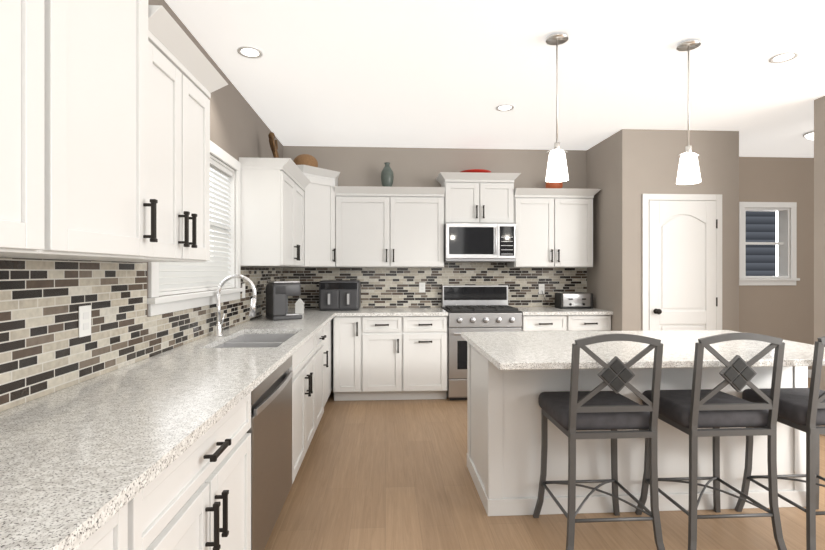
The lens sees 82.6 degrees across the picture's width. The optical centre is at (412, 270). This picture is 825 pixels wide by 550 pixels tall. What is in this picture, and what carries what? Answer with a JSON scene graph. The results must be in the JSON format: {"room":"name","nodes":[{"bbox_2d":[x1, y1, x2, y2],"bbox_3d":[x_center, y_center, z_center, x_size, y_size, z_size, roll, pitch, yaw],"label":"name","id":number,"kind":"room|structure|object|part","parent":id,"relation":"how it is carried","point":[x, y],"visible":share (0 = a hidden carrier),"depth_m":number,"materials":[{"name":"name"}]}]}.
{"room":"kitchen","nodes":[
{"label":"kitchen","id":0,"kind":"room"},
{"bbox_2d":[0,0,824,435],"bbox_3d":[2.551,-0.040,1.710,7.910,2.740,8.320,0,0,-3],"label":"wall","id":1,"kind":"structure","parent":0,"point":[622,170],"depth_m":4.89,"materials":[{"name":"beige paint"}]},
{"bbox_2d":[0,0,75,259],"bbox_3d":[-1.015,-0.513,0.821,0.365,0.945,0.657,0,0,-3],"label":"upper cabinet","id":2,"kind":"object","parent":1,"relation":"attached to","point":[38,37],"depth_m":1.06,"materials":[{"name":"white wood"}]},
{"bbox_2d":[76,0,167,261],"bbox_3d":[-1.044,-0.513,1.321,0.365,0.945,0.613,0,0,-3],"label":"upper cabinet","id":3,"kind":"object","parent":1,"relation":"attached to","point":[104,130],"depth_m":1.42,"materials":[{"name":"white wood"}]},
{"bbox_2d":[0,258,283,411],"bbox_3d":[-1.302,0.191,2.704,0.008,0.457,5.188,0,0,-3],"label":"backsplash","id":4,"kind":"structure","parent":1,"relation":"attached to","point":[45,349],"depth_m":1.77,"materials":[{"name":"tile"}]},
{"bbox_2d":[79,305,90,337],"bbox_3d":[-1.241,0.190,1.782,0.007,0.116,0.070,0,0,-3],"label":"electrical outlet","id":5,"kind":"object","parent":4,"relation":"attached to","point":[84,320],"visible":1,"depth_m":1.77,"materials":[{"name":"white plastic"}]},
{"bbox_2d":[242,283,244,297],"bbox_3d":[-1.356,0.160,3.778,0.007,0.116,0.070,0,0,-3],"label":"electrical outlet","id":6,"kind":"object","parent":4,"relation":"attached to","point":[243,292],"visible":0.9,"depth_m":3.76,"materials":[{"name":"white plastic"}]},
{"bbox_2d":[168,44,215,261],"bbox_3d":[-1.088,-0.433,1.865,0.340,0.785,0.611,0,0,-3],"label":"upper cabinet","id":7,"kind":"object","parent":1,"relation":"attached to","point":[189,93],"depth_m":1.91,"materials":[{"name":"white wood"}]},
{"bbox_2d":[147,140,244,315],"bbox_3d":[-1.375,-0.312,2.971,0.196,1.065,1.440,0,0,-3],"label":"window","id":8,"kind":"structure","parent":1,"relation":"in","point":[158,305],"depth_m":3.32,"materials":[{"name":"white wood"}]},
{"bbox_2d":[159,158,232,291],"bbox_3d":[-1.360,-0.320,2.972,0.057,0.856,1.206,0,0,-3],"label":"window blinds","id":9,"kind":"object","parent":8,"relation":"attached to","point":[212,272],"visible":0.38,"depth_m":3.21,"materials":[{"name":"white plastic"}]},
{"bbox_2d":[210,173,213,245],"bbox_3d":[-1.478,-0.320,2.965,0.006,0.858,1.208,0,0,-3],"label":"window left daylight","id":10,"kind":"object","parent":8,"relation":"attached to","point":[211,174],"depth_m":3.52,"materials":[{"name":"white"}]},
{"bbox_2d":[239,157,600,266],"bbox_3d":[0.333,-0.545,4.588,3.491,1.010,1.614,0,0,-3],"label":"upper cabinet","id":11,"kind":"object","parent":1,"relation":"attached to","point":[293,214],"visible":1,"depth_m":5.02,"materials":[{"name":"white wood"}]},
{"bbox_2d":[268,132,278,157],"bbox_3d":[-1.235,-1.059,4.186,0.084,0.335,0.184,0,0,-3],"label":"sculpture","id":12,"kind":"object","parent":11,"relation":"on","point":[273,142],"visible":0.65,"depth_m":4.15,"materials":[{"name":"brown wood"}]},
{"bbox_2d":[293,154,317,166],"bbox_3d":[-1.140,-1.147,5.013,0.260,0.190,0.260,0,0,-3],"label":"basket","id":13,"kind":"object","parent":11,"relation":"on","point":[306,159],"visible":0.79,"depth_m":4.91,"materials":[{"name":"wicker"}]},
{"bbox_2d":[381,162,393,186],"bbox_3d":[-0.279,-1.042,5.192,0.144,0.302,0.144,0,0,-3],"label":"vase","id":14,"kind":"object","parent":11,"relation":"on","point":[387,176],"visible":0.79,"depth_m":5.14,"materials":[{"name":"green ceramic"}]},
{"bbox_2d":[461,169,490,172],"bbox_3d":[0.700,-1.073,5.239,0.356,0.044,0.356,0,0,-3],"label":"plate","id":15,"kind":"object","parent":11,"relation":"on","point":[479,171],"visible":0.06,"depth_m":5.10,"materials":[{"name":"red ceramic"}]},
{"bbox_2d":[444,223,515,261],"bbox_3d":[0.720,-0.305,5.191,0.756,0.406,0.452,0,0,-3],"label":"microwave","id":16,"kind":"object","parent":11,"relation":"attached to","point":[471,242],"visible":1,"depth_m":5.01,"materials":[{"name":"silver metal"}]},
{"bbox_2d":[545,182,562,187],"bbox_3d":[1.597,-0.967,5.301,0.190,0.150,0.190,0,0,-3],"label":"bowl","id":17,"kind":"object","parent":11,"relation":"on","point":[554,185],"visible":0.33,"depth_m":5.22,"materials":[{"name":"orange ceramic"}]},
{"bbox_2d":[284,262,586,307],"bbox_3d":[0.305,0.161,5.391,3.467,0.517,0.008,0,0,-3],"label":"backsplash","id":18,"kind":"structure","parent":1,"relation":"attached to","point":[380,287],"depth_m":5.38,"materials":[{"name":"tile"}]},
{"bbox_2d":[419,282,424,292],"bbox_3d":[0.111,0.190,5.372,0.070,0.116,0.007,0,0,-3],"label":"electrical outlet","id":19,"kind":"object","parent":18,"relation":"attached to","point":[421,287],"visible":1,"depth_m":5.37,"materials":[{"name":"white plastic"}]},
{"bbox_2d":[539,284,544,293],"bbox_3d":[1.499,0.210,5.452,0.070,0.116,0.007,0,0,-3],"label":"electrical outlet","id":20,"kind":"object","parent":18,"relation":"attached to","point":[541,288],"visible":1,"depth_m":5.45,"materials":[{"name":"white plastic"}]},
{"bbox_2d":[642,194,721,330],"bbox_3d":[2.696,0.282,4.655,0.822,2.096,0.092,0,0,-3],"label":"pantry door","id":21,"kind":"structure","parent":1,"relation":"in","point":[681,265],"depth_m":4.68,"materials":[{"name":"white wood"}]},
{"bbox_3d":[2.720,0.320,4.650,0.663,1.670,0.078,0,0,-3],"label":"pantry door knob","id":22,"kind":"part","parent":21,"relation":"part of","materials":[{"name":"white wood"}]},
{"bbox_2d":[739,202,799,284],"bbox_3d":[4.389,-0.335,5.874,0.780,1.030,0.196,0,0,-3],"label":"window","id":23,"kind":"structure","parent":1,"relation":"in","point":[786,243],"depth_m":5.82,"materials":[{"name":"white wood"}]},
{"bbox_2d":[165,0,824,157],"bbox_3d":[2.433,-1.470,2.544,8.050,0.120,10.000,0,0,-3],"label":"ceiling","id":24,"kind":"structure","parent":0,"point":[404,73],"depth_m":3.27,"materials":[{"name":"white paint"}]},
{"bbox_2d":[237,46,262,57],"bbox_3d":[-1.046,-1.405,3.025,0.156,0.007,0.156,0,0,-3],"label":"recessed light","id":25,"kind":"object","parent":24,"relation":"in","point":[248,52],"visible":1,"depth_m":3.02,"materials":[{"name":"white"}]},
{"bbox_2d":[496,104,513,110],"bbox_3d":[0.798,-1.405,4.053,0.156,0.007,0.156,0,0,-3],"label":"recessed light","id":26,"kind":"object","parent":24,"relation":"in","point":[506,107],"visible":1,"depth_m":4.04,"materials":[{"name":"white"}]},
{"bbox_2d":[545,33,568,181],"bbox_3d":[0.869,-0.977,2.825,0.136,0.864,0.136,0,0,-3],"label":"pendant light","id":27,"kind":"object","parent":24,"relation":"hanging from","point":[557,170],"visible":1,"depth_m":2.80,"materials":[{"name":"white glass"}]},
{"bbox_2d":[676,40,700,184],"bbox_3d":[1.706,-0.977,2.903,0.136,0.864,0.136,0,0,-3],"label":"pendant light","id":28,"kind":"object","parent":24,"relation":"hanging from","point":[688,170],"visible":0.98,"depth_m":2.88,"materials":[{"name":"white glass"}]},
{"bbox_2d":[769,52,798,62],"bbox_3d":[2.446,-1.405,3.096,0.156,0.007,0.156,0,0,-3],"label":"recessed light","id":29,"kind":"object","parent":24,"relation":"in","point":[783,57],"visible":1,"depth_m":3.10,"materials":[{"name":"white"}]},
{"bbox_2d":[803,130,813,139],"bbox_3d":[4.132,-1.375,4.776,0.250,0.069,0.250,0,0,-3],"label":"ceiling light","id":30,"kind":"object","parent":24,"relation":"attached to","point":[809,135],"depth_m":4.77,"materials":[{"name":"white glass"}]},
{"bbox_2d":[264,378,824,549],"bbox_3d":[2.433,1.390,2.544,8.050,0.120,10.000,0,0,-3],"label":"floor","id":31,"kind":"structure","parent":0,"point":[383,475],"depth_m":2.61,"materials":[{"name":"brown wood"}]},
{"bbox_2d":[76,478,155,549],"bbox_3d":[-0.874,0.892,0.589,0.620,0.876,0.878,0,0,-3],"label":"base cabinet","id":32,"kind":"object","parent":31,"relation":"on","point":[133,527],"depth_m":0.99,"materials":[{"name":"white wood"}]},
{"bbox_2d":[156,392,250,549],"bbox_3d":[-0.919,0.892,1.369,0.620,0.876,0.956,0,0,-3],"label":"base cabinet","id":33,"kind":"object","parent":31,"relation":"on","point":[196,495],"depth_m":1.42,"materials":[{"name":"white wood"}]},
{"bbox_2d":[0,308,335,549],"bbox_3d":[-0.984,0.437,2.722,0.646,0.034,5.188,0,0,-3],"label":"countertop","id":34,"kind":"structure","parent":33,"relation":"on","point":[82,462],"depth_m":1.25,"materials":[{"name":"white stone"}]},
{"bbox_2d":[214,274,256,335],"bbox_3d":[-1.147,0.221,3.052,0.272,0.397,0.086,0,0,-3],"label":"faucet","id":35,"kind":"object","parent":34,"relation":"on","point":[219,327],"visible":1,"depth_m":3.03,"materials":[{"name":"silver metal"}]},
{"bbox_2d":[214,334,294,347],"bbox_3d":[-0.978,0.555,2.979,0.420,0.200,0.820,0,0,-3],"label":"sink","id":36,"kind":"object","parent":34,"relation":"in","point":[256,340],"visible":0.1,"depth_m":3.28,"materials":[{"name":"metal"}]},
{"bbox_2d":[265,281,301,319],"bbox_3d":[-1.152,0.254,4.161,0.260,0.330,0.305,0,0,-33],"label":"coffee maker","id":37,"kind":"object","parent":34,"relation":"on","point":[278,293],"visible":1,"depth_m":4.02,"materials":[{"name":"silver metal"}]},
{"bbox_2d":[295,298,304,312],"bbox_3d":[-1.120,0.346,4.663,0.088,0.145,0.080,0,0,-3],"label":"house ornament","id":38,"kind":"object","parent":34,"relation":"on","point":[299,305],"visible":0.96,"depth_m":4.63,"materials":[{"name":"white ceramic"}]},
{"bbox_2d":[319,280,360,310],"bbox_3d":[-0.782,0.262,5.097,0.425,0.315,0.413,0,0,-3],"label":"air fryer","id":39,"kind":"object","parent":34,"relation":"on","point":[339,294],"visible":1,"depth_m":4.94,"materials":[{"name":"black plastic"}]},
{"bbox_2d":[247,355,292,549],"bbox_3d":[-0.948,0.896,2.249,0.623,0.868,0.796,0,0,-3],"label":"dishwasher","id":40,"kind":"object","parent":31,"relation":"on","point":[270,430],"visible":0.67,"depth_m":2.16,"materials":[{"name":"silver metal"}]},
{"bbox_2d":[238,323,327,419],"bbox_3d":[-1.057,0.892,3.766,0.620,0.876,0.558,0,0,-3],"label":"base cabinet","id":41,"kind":"object","parent":31,"relation":"on","point":[317,344],"depth_m":3.90,"materials":[{"name":"white wood"}]},
{"bbox_2d":[289,355,319,483],"bbox_3d":[-1.020,1.000,3.136,0.620,0.661,0.976,0,0,-3],"label":"base cabinet","id":42,"kind":"object","parent":31,"relation":"on","point":[306,372],"depth_m":3.06,"materials":[{"name":"white wood"}]},
{"bbox_2d":[328,319,332,397],"bbox_3d":[-1.107,0.892,4.643,0.620,0.876,1.336,0,0,-3],"label":"base cabinet","id":43,"kind":"object","parent":31,"relation":"on","point":[330,324],"depth_m":4.70,"materials":[{"name":"white wood"}]},
{"bbox_2d":[333,316,368,400],"bbox_3d":[-0.639,0.892,5.030,0.353,0.876,0.620,0,0,-3],"label":"base cabinet","id":44,"kind":"object","parent":31,"relation":"on","point":[350,333],"depth_m":4.73,"materials":[{"name":"white wood"}]},
{"bbox_2d":[369,316,408,399],"bbox_3d":[-0.326,0.892,5.048,0.546,0.876,0.620,0,0,-3],"label":"base cabinet","id":45,"kind":"object","parent":31,"relation":"on","point":[390,357],"depth_m":4.75,"materials":[{"name":"white wood"}]},
{"bbox_2d":[336,307,447,315],"bbox_3d":[-0.218,0.437,5.042,1.123,0.034,0.645,0,0,-3],"label":"countertop","id":46,"kind":"structure","parent":45,"relation":"on","point":[430,311],"depth_m":4.75,"materials":[{"name":"white stone"}]},
{"bbox_2d":[409,316,447,399],"bbox_3d":[0.076,0.892,5.071,0.532,0.876,0.620,0,0,-3],"label":"base cabinet","id":47,"kind":"object","parent":31,"relation":"on","point":[428,335],"depth_m":4.77,"materials":[{"name":"white wood"}]},
{"bbox_2d":[442,285,521,399],"bbox_3d":[0.728,0.748,5.068,0.756,1.165,0.672,0,0,-3],"label":"range","id":48,"kind":"object","parent":31,"relation":"on","point":[477,308],"visible":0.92,"depth_m":4.79,"materials":[{"name":"silver metal"}]},
{"bbox_2d":[521,315,576,331],"bbox_3d":[1.379,0.892,5.146,0.541,0.876,0.620,0,0,-3],"label":"base cabinet","id":49,"kind":"object","parent":31,"relation":"on","point":[530,323],"depth_m":4.84,"materials":[{"name":"white wood"}]},
{"bbox_2d":[515,307,612,314],"bbox_3d":[1.581,0.437,5.146,0.947,0.034,0.645,0,0,-3],"label":"countertop","id":50,"kind":"structure","parent":49,"relation":"on","point":[525,310],"depth_m":4.86,"materials":[{"name":"white stone"}]},
{"bbox_2d":[555,292,592,308],"bbox_3d":[1.814,0.331,5.281,0.370,0.176,0.212,0,0,-3],"label":"toaster","id":51,"kind":"object","parent":50,"relation":"on","point":[573,300],"visible":1,"depth_m":5.20,"materials":[{"name":"silver metal"}]},
{"bbox_2d":[577,315,610,330],"bbox_3d":[1.783,0.892,5.169,0.540,0.876,0.620,0,0,-3],"label":"drawer","id":52,"kind":"object","parent":31,"relation":"on","point":[584,322],"depth_m":4.87,"materials":[{"name":"white wood"}]},
{"bbox_2d":[533,333,664,549],"bbox_3d":[0.903,0.807,2.321,0.478,1.055,0.479,0,0,-3],"label":"stool","id":53,"kind":"object","parent":31,"relation":"on","point":[571,412],"visible":1,"depth_m":2.14,"materials":[{"name":"grey metal"}]},
{"bbox_2d":[467,342,807,515],"bbox_3d":[1.306,0.892,2.933,1.839,0.875,0.674,0,0,-3],"label":"kitchen island","id":54,"kind":"object","parent":31,"relation":"on","point":[504,437],"visible":0.4,"depth_m":2.60,"materials":[{"name":"white wood"}]},
{"bbox_2d":[461,330,824,369],"bbox_3d":[1.319,0.437,2.743,1.910,0.034,1.085,0,0,-3],"label":"island countertop","id":55,"kind":"structure","parent":54,"relation":"on","point":[535,350],"depth_m":2.51,"materials":[{"name":"white stone"}]},
{"bbox_2d":[635,333,786,549],"bbox_3d":[1.472,0.807,2.354,0.478,1.055,0.479,0,0,-3],"label":"stool","id":56,"kind":"object","parent":31,"relation":"on","point":[696,407],"visible":0.94,"depth_m":2.17,"materials":[{"name":"grey metal"}]},
{"bbox_2d":[735,336,824,549],"bbox_3d":[2.041,0.807,2.387,0.478,1.055,0.479,0,0,-3],"label":"stool","id":57,"kind":"object","parent":31,"relation":"on","point":[802,409],"visible":0.92,"depth_m":2.22,"materials":[{"name":"grey metal"}]},
{"label":"outside","id":58,"kind":"structure","parent":0,"visible":0},
{"bbox_2d":[746,211,777,275],"bbox_3d":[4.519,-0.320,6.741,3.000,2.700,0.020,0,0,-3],"label":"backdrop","id":59,"kind":"structure","parent":58,"point":[761,260],"depth_m":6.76,"materials":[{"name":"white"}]}
]}

